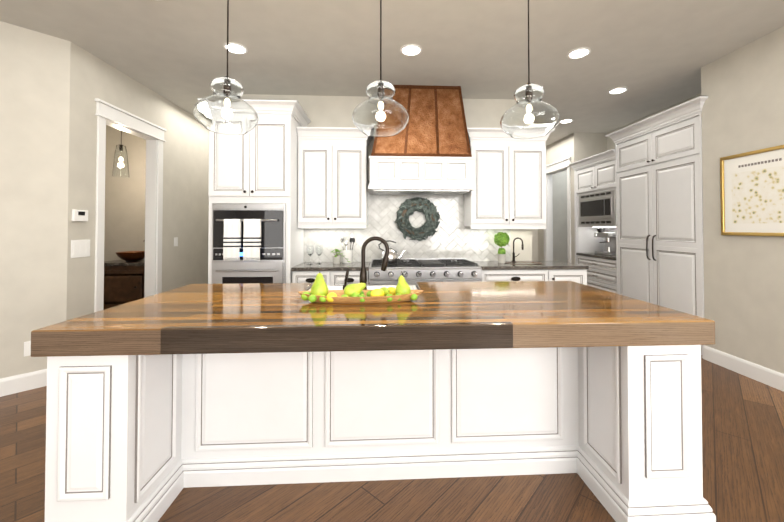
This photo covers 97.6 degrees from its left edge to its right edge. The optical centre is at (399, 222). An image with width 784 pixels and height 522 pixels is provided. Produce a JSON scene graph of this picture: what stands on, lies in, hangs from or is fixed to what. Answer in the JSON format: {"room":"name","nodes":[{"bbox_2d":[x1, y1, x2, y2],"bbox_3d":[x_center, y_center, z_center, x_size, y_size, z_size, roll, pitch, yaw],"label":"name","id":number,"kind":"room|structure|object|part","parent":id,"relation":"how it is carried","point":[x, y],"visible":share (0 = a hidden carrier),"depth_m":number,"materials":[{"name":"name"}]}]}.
{"room":"kitchen","nodes":[
{"label":"kitchen","id":0,"kind":"room"},
{"bbox_2d":[0,21,70,378],"bbox_3d":[-3.742,-0.128,2.217,0.120,3.000,2.300,-1,-1,42],"label":"wall","id":1,"kind":"structure","parent":0,"point":[34,111],"depth_m":2.87,"materials":[{"name":"paint"}]},
{"bbox_2d":[0,369,46,396],"bbox_3d":[-3.575,1.266,-0.084,1.642,0.140,6.690,0,-1,-3],"label":"baseboard","id":2,"kind":"structure","parent":1,"relation":"attached to","point":[22,382],"depth_m":2.81,"materials":[{"name":"white wood"}]},
{"bbox_2d":[24,341,30,356],"bbox_3d":[-3.065,1.043,2.853,0.006,0.120,0.080,-1,-1,42],"label":"electrical outlet plate","id":3,"kind":"object","parent":1,"relation":"attached to","point":[27,348],"visible":0.44,"depth_m":2.84,"materials":[{"name":"white plastic"}]},
{"bbox_2d":[104,125,145,260],"bbox_3d":[-4.214,-0.076,5.477,2.080,3.000,0.120,0,-1,-3],"label":"wall","id":4,"kind":"structure","parent":0,"point":[124,214],"depth_m":5.42,"materials":[{"name":"paint"}]},
{"bbox_2d":[66,42,208,320],"bbox_3d":[-3.090,-0.083,5.024,0.120,3.000,4.000,0,-1,-3],"label":"wall","id":5,"kind":"structure","parent":0,"point":[185,184],"depth_m":4.01,"materials":[{"name":"paint"}]},
{"bbox_2d":[71,209,87,220],"bbox_3d":[-2.918,-0.066,3.135,0.028,0.105,0.150,0,-1,-3],"label":"thermostat","id":6,"kind":"object","parent":5,"relation":"attached to","point":[79,215],"visible":1,"depth_m":3.11,"materials":[{"name":"white plastic"}]},
{"bbox_2d":[71,240,89,257],"bbox_3d":[-2.929,0.237,3.155,0.009,0.160,0.200,0,-1,-3],"label":"switch plate","id":7,"kind":"object","parent":5,"relation":"attached to","point":[80,248],"visible":1,"depth_m":3.15,"materials":[{"name":"white plastic"}]},
{"bbox_2d":[94,98,166,311],"bbox_3d":[-3.007,0.103,3.809,0.160,2.590,1.050,0,-1,-3],"label":"door frame","id":8,"kind":"structure","parent":5,"relation":"attached to","point":[113,116],"depth_m":4.09,"materials":[{"name":"white wood"}]},
{"bbox_2d":[174,237,177,245],"bbox_3d":[-3.003,0.255,4.613,0.009,0.120,0.080,0,-1,-3],"label":"switch plate","id":9,"kind":"object","parent":5,"relation":"attached to","point":[175,241],"visible":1,"depth_m":4.61,"materials":[{"name":"white plastic"}]},
{"bbox_2d":[241,94,531,260],"bbox_3d":[-0.188,-0.093,4.382,3.790,3.000,0.120,0,-1,-3],"label":"wall","id":10,"kind":"structure","parent":0,"point":[328,111],"depth_m":4.33,"materials":[{"name":"paint"}]},
{"bbox_2d":[297,127,373,227],"bbox_3d":[-0.744,-0.508,4.094,0.860,1.150,0.407,0,-1,-3],"label":"upper cabinet","id":11,"kind":"object","parent":10,"relation":"attached to","point":[332,177],"visible":0.96,"depth_m":3.95,"materials":[{"name":"white wood"}]},
{"bbox_2d":[303,191,510,261],"bbox_3d":[0.118,0.048,4.329,2.615,0.885,0.010,0,-1,-3],"label":"tile backsplash","id":12,"kind":"structure","parent":10,"relation":"attached to","point":[453,237],"depth_m":4.33,"materials":[{"name":"tile"}]},
{"bbox_2d":[395,197,439,240],"bbox_3d":[0.227,-0.046,4.277,0.575,0.559,0.103,0,-1,-3],"label":"wreath","id":13,"kind":"object","parent":12,"relation":"attached to","point":[426,207],"visible":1,"depth_m":4.25,"materials":[{"name":"green plant"}]},
{"bbox_2d":[368,85,475,195],"bbox_3d":[0.237,-0.971,4.070,1.194,1.250,0.570,0,-1,-3],"label":"range hood","id":14,"kind":"object","parent":10,"relation":"attached to","point":[426,151],"visible":0.9,"depth_m":3.85,"materials":[{"name":"brown metal"}]},
{"bbox_2d":[464,128,554,228],"bbox_3d":[1.289,-0.511,4.198,1.060,1.180,0.407,0,-1,-3],"label":"upper cabinet","id":15,"kind":"object","parent":10,"relation":"attached to","point":[509,180],"visible":0.98,"depth_m":4.06,"materials":[{"name":"white wood"}]},
{"bbox_2d":[0,355,783,521],"bbox_3d":[-0.125,1.420,2.048,10.300,0.100,10.800,0,-1,-3],"label":"floor","id":16,"kind":"structure","parent":0,"point":[743,445],"depth_m":1.76,"materials":[{"name":"brown wood"}]},
{"bbox_2d":[103,240,144,309],"bbox_3d":[-3.957,0.829,5.126,0.840,1.179,0.569,0,-1,-3],"label":"bathroom vanity","id":17,"kind":"object","parent":16,"relation":"on","point":[124,278],"visible":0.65,"depth_m":4.88,"materials":[{"name":"brown wood"}]},
{"bbox_2d":[115,251,144,260],"bbox_3d":[-3.987,0.503,5.139,0.420,0.139,0.420,0,-1,-3],"label":"bowl","id":18,"kind":"object","parent":17,"relation":"on","point":[124,255],"depth_m":5.02,"materials":[{"name":"brown wood"}]},
{"bbox_2d":[198,98,310,283],"bbox_3d":[-1.595,0.059,3.885,1.010,2.680,0.720,0,-1,-3],"label":"tall cabinet","id":19,"kind":"object","parent":16,"relation":"on","point":[255,234],"visible":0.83,"depth_m":3.61,"materials":[{"name":"white wood"}]},
{"bbox_2d":[223,219,240,260],"bbox_3d":[-1.724,0.174,3.535,0.165,0.428,0.038,0,-1,-3],"label":"towel","id":20,"kind":"object","parent":19,"relation":"hanging from","point":[231,227],"depth_m":3.53,"materials":[{"name":"fabric"}]},
{"bbox_2d":[243,219,260,260],"bbox_3d":[-1.522,0.174,3.546,0.170,0.428,0.038,0,-1,-3],"label":"towel","id":21,"kind":"object","parent":19,"relation":"hanging from","point":[251,227],"depth_m":3.54,"materials":[{"name":"fabric"}]},
{"bbox_2d":[291,262,370,285],"bbox_3d":[-0.753,0.940,3.949,0.818,0.920,0.650,0,-1,-3],"label":"base cabinet","id":22,"kind":"object","parent":16,"relation":"on","point":[330,272],"depth_m":3.67,"materials":[{"name":"white wood"}]},
{"bbox_2d":[307,245,313,263],"bbox_3d":[-1.040,0.370,4.000,0.084,0.220,0.084,0,-1,-3],"label":"wine glass","id":23,"kind":"object","parent":22,"relation":"on","point":[310,249],"visible":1,"depth_m":3.97,"materials":[{"name":"clear glass"}]},
{"bbox_2d":[316,245,322,263],"bbox_3d":[-0.941,0.370,4.026,0.084,0.220,0.084,0,-1,-3],"label":"wine glass","id":24,"kind":"object","parent":22,"relation":"on","point":[319,249],"visible":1,"depth_m":4.00,"materials":[{"name":"clear glass"}]},
{"bbox_2d":[331,249,349,263],"bbox_3d":[-0.688,0.394,4.058,0.232,0.172,0.189,0,-1,-3],"label":"herb pot","id":25,"kind":"object","parent":22,"relation":"on","point":[336,258],"visible":1,"depth_m":4.02,"materials":[{"name":"ceramic"}]},
{"bbox_2d":[340,235,354,262],"bbox_3d":[-0.623,0.315,4.143,0.183,0.334,0.120,0,-1,-3],"label":"utensil crock","id":26,"kind":"object","parent":22,"relation":"on","point":[347,254],"visible":1,"depth_m":4.10,"materials":[{"name":"white ceramic"}]},
{"bbox_2d":[31,236,715,521],"bbox_3d":[-0.068,0.726,2.010,2.868,1.287,1.163,0,-1,-3],"label":"kitchen island","id":27,"kind":"object","parent":16,"relation":"on","point":[156,404],"visible":0.88,"depth_m":1.72,"materials":[{"name":"white wood"}]},
{"bbox_2d":[298,269,422,303],"bbox_3d":[-0.212,0.344,1.920,0.700,0.185,0.220,0,-1,-3],"label":"fruit bowl","id":28,"kind":"object","parent":27,"relation":"on","point":[320,292],"visible":1,"depth_m":1.87,"materials":[{"name":"green food"}]},
{"bbox_2d":[298,290,422,303],"bbox_3d":[-0.212,0.409,1.919,0.700,0.054,0.220,0,-1,-3],"label":"tray","id":29,"kind":"object","parent":27,"relation":"on","point":[319,296],"depth_m":1.86,"materials":[{"name":"brown wood"}]},
{"bbox_2d":[308,285,417,290],"bbox_3d":[-0.251,0.592,2.372,0.772,0.245,0.426,0,-1,-3],"label":"sink","id":30,"kind":"object","parent":27,"relation":"in","point":[413,287],"depth_m":2.56,"materials":[{"name":"white ceramic"}]},
{"bbox_2d":[343,236,389,289],"bbox_3d":[-0.207,0.262,2.117,0.294,0.357,0.060,0,-1,-3],"label":"faucet","id":31,"kind":"object","parent":27,"relation":"on","point":[363,274],"depth_m":2.11,"materials":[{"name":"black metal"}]},
{"bbox_2d":[369,258,481,285],"bbox_3d":[0.267,0.920,3.962,1.213,0.960,0.718,0,-1,-3],"label":"range","id":32,"kind":"object","parent":16,"relation":"on","point":[414,271],"visible":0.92,"depth_m":3.69,"materials":[{"name":"silver metal"}]},
{"bbox_2d":[378,240,405,262],"bbox_3d":[-0.084,0.324,3.890,0.311,0.252,0.204,0,-1,-3],"label":"kettle","id":33,"kind":"object","parent":32,"relation":"on","point":[394,257],"visible":0.79,"depth_m":3.83,"materials":[{"name":"silver metal"}]},
{"bbox_2d":[472,261,588,284],"bbox_3d":[1.478,0.942,4.063,1.213,0.920,0.650,0,-1,-3],"label":"base cabinet","id":34,"kind":"object","parent":16,"relation":"on","point":[493,271],"depth_m":3.79,"materials":[{"name":"white wood"}]},
{"bbox_2d":[494,232,509,262],"bbox_3d":[1.242,0.296,4.159,0.183,0.371,0.179,0,-1,-3],"label":"topiary","id":35,"kind":"object","parent":34,"relation":"on","point":[501,239],"visible":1,"depth_m":4.12,"materials":[{"name":"plant"}]},
{"bbox_2d":[512,237,523,261],"bbox_3d":[1.452,0.331,4.219,0.120,0.304,0.109,0,-1,-3],"label":"faucet","id":36,"kind":"object","parent":34,"relation":"on","point":[513,253],"visible":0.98,"depth_m":4.23,"materials":[{"name":"grey metal"}]},
{"bbox_2d":[568,149,616,293],"bbox_3d":[3.316,0.193,5.433,0.664,2.460,1.160,0,-1,-3],"label":"coffee station","id":37,"kind":"object","parent":16,"relation":"on","point":[595,209],"visible":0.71,"depth_m":5.39,"materials":[{"name":"white wood"}]},
{"bbox_2d":[579,190,615,224],"bbox_3d":[3.064,-0.218,5.362,0.033,0.500,0.890,0,-1,-3],"label":"microwave","id":38,"kind":"object","parent":37,"relation":"in","point":[598,207],"depth_m":5.28,"materials":[{"name":"silver metal"}]},
{"bbox_2d":[605,96,707,358],"bbox_3d":[3.357,0.066,4.199,0.709,2.675,1.473,0,-1,-3],"label":"tall cabinet","id":39,"kind":"object","parent":16,"relation":"on","point":[659,214],"visible":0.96,"depth_m":4.03,"materials":[{"name":"white wood"}]},
{"bbox_2d":[0,0,783,145],"bbox_3d":[-0.125,-1.680,2.097,10.300,0.100,10.800,0,-1,-3],"label":"ceiling","id":40,"kind":"structure","parent":0,"point":[653,56],"depth_m":3.09,"materials":[{"name":"paint"}]},
{"bbox_2d":[112,131,129,177],"bbox_3d":[-3.813,-1.108,4.703,0.190,0.959,0.190,0,-1,-3],"label":"pendant light","id":41,"kind":"object","parent":40,"relation":"hanging from","point":[120,167],"visible":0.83,"depth_m":4.65,"materials":[{"name":"clear glass"}]},
{"bbox_2d":[193,0,258,134],"bbox_3d":[-0.997,-1.083,1.993,0.340,1.094,0.340,0,-1,-3],"label":"pendant light","id":42,"kind":"object","parent":40,"relation":"hanging from","point":[225,108],"visible":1,"depth_m":1.90,"materials":[{"name":"clear glass"}]},
{"bbox_3d":[-0.997,-0.682,1.986,0.340,0.292,0.340,0,-1,-3],"label":"lamp shade","id":43,"kind":"part","parent":42,"relation":"part of","materials":[{"name":"clear glass"}]},
{"bbox_3d":[-0.997,-1.180,1.994,0.130,0.901,0.130,0,-1,-3],"label":"cord","id":44,"kind":"part","parent":42,"relation":"part of","materials":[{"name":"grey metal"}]},
{"bbox_2d":[223,42,247,53],"bbox_3d":[-1.511,-1.607,3.166,0.204,0.009,0.204,0,-1,-3],"label":"recessed light","id":45,"kind":"object","parent":40,"relation":"in","point":[235,48],"visible":0.9,"depth_m":3.16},
{"bbox_2d":[352,0,408,136],"bbox_3d":[-0.110,-1.083,2.038,0.340,1.094,0.340,0,-1,-3],"label":"pendant light","id":46,"kind":"object","parent":40,"relation":"hanging from","point":[380,112],"visible":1,"depth_m":1.94,"materials":[{"name":"clear glass"}]},
{"bbox_3d":[-0.110,-0.682,2.032,0.340,0.292,0.340,0,-1,-3],"label":"lamp shade","id":47,"kind":"part","parent":46,"relation":"part of","materials":[{"name":"clear glass"}]},
{"bbox_3d":[-0.110,-1.179,2.040,0.130,0.901,0.130,0,-1,-3],"label":"cord","id":48,"kind":"part","parent":46,"relation":"part of","materials":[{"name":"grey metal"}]},
{"bbox_2d":[400,44,421,55],"bbox_3d":[0.109,-1.607,3.199,0.204,0.009,0.204,0,-1,-3],"label":"recessed light","id":49,"kind":"object","parent":40,"relation":"in","point":[410,50],"visible":1,"depth_m":3.20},
{"bbox_2d":[500,0,559,138],"bbox_3d":[0.786,-1.082,2.084,0.340,1.094,0.340,0,-1,-3],"label":"pendant light","id":50,"kind":"object","parent":40,"relation":"hanging from","point":[530,114],"visible":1,"depth_m":1.99,"materials":[{"name":"clear glass"}]},
{"bbox_3d":[0.786,-1.178,2.086,0.130,0.901,0.130,0,-1,-3],"label":"cord","id":51,"kind":"part","parent":50,"relation":"part of","materials":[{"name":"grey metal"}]},
{"bbox_3d":[0.786,-0.681,2.078,0.340,0.292,0.340,0,-1,-3],"label":"lamp shade","id":52,"kind":"part","parent":50,"relation":"part of","materials":[{"name":"clear glass"}]},
{"bbox_2d":[559,119,572,122],"bbox_3d":[2.584,-1.573,5.318,0.204,0.009,0.204,0,-1,-3],"label":"recessed light","id":53,"kind":"object","parent":40,"relation":"in","point":[566,121],"visible":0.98,"depth_m":5.32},
{"bbox_2d":[567,48,590,58],"bbox_3d":[1.703,-1.606,3.256,0.204,0.009,0.204,0,-1,-3],"label":"recessed light","id":54,"kind":"object","parent":40,"relation":"in","point":[577,53],"visible":1,"depth_m":3.25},
{"bbox_2d":[608,87,627,93],"bbox_3d":[2.634,-1.592,4.139,0.204,0.009,0.204,0,-1,-3],"label":"recessed light","id":55,"kind":"object","parent":40,"relation":"in","point":[618,90],"visible":1,"depth_m":4.13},
{"bbox_2d":[532,170,567,261],"bbox_3d":[0.700,-0.048,7.281,7.920,3.000,0.120,0,-1,-3],"label":"wall","id":56,"kind":"structure","parent":0,"point":[559,184],"depth_m":7.36,"materials":[{"name":"paint"}]},
{"bbox_2d":[538,136,567,260],"bbox_3d":[3.051,-0.056,6.740,0.120,3.000,1.200,0,-1,-3],"label":"wall","id":57,"kind":"structure","parent":0,"point":[556,151],"depth_m":6.70,"materials":[{"name":"paint"}]},
{"bbox_2d":[544,157,570,262],"bbox_3d":[3.041,0.146,6.541,0.160,2.590,1.050,0,-1,-3],"label":"door frame","id":58,"kind":"structure","parent":57,"relation":"attached to","point":[557,167],"depth_m":6.92,"materials":[{"name":"white wood"}]},
{"bbox_2d":[568,135,569,156],"bbox_3d":[3.083,-0.066,6.101,0.120,3.000,0.080,0,-1,-3],"label":"wall","id":59,"kind":"structure","parent":0,"point":[568,145],"depth_m":6.11,"materials":[{"name":"paint"}]},
{"bbox_2d":[570,133,606,262],"bbox_3d":[3.388,-0.068,6.017,0.720,3.000,0.120,0,-1,-3],"label":"wall","id":60,"kind":"structure","parent":0,"point":[584,145],"depth_m":5.97,"materials":[{"name":"paint"}]},
{"bbox_2d":[607,94,700,150],"bbox_3d":[3.752,-0.087,4.769,0.120,3.000,2.410,0,-1,-3],"label":"wall","id":61,"kind":"structure","parent":0,"point":[610,143],"depth_m":5.37,"materials":[{"name":"paint"}]},
{"bbox_2d":[701,26,783,373],"bbox_3d":[3.338,-0.159,0.242,0.151,3.000,6.590,0,-1,-3],"label":"wall","id":62,"kind":"structure","parent":0,"point":[742,88],"depth_m":3.11,"materials":[{"name":"paint"}]},
{"bbox_2d":[703,345,783,391],"bbox_3d":[3.285,1.271,0.217,0.016,0.140,6.590,0,-1,-3],"label":"baseboard","id":63,"kind":"structure","parent":62,"relation":"attached to","point":[764,375],"depth_m":3.10,"materials":[{"name":"white wood"}]},
{"bbox_3d":[3.137,-0.260,2.993,0.030,0.750,0.660,0,-1,-3],"label":"framed art","id":64,"kind":"part","parent":62,"relation":"part of"}
]}

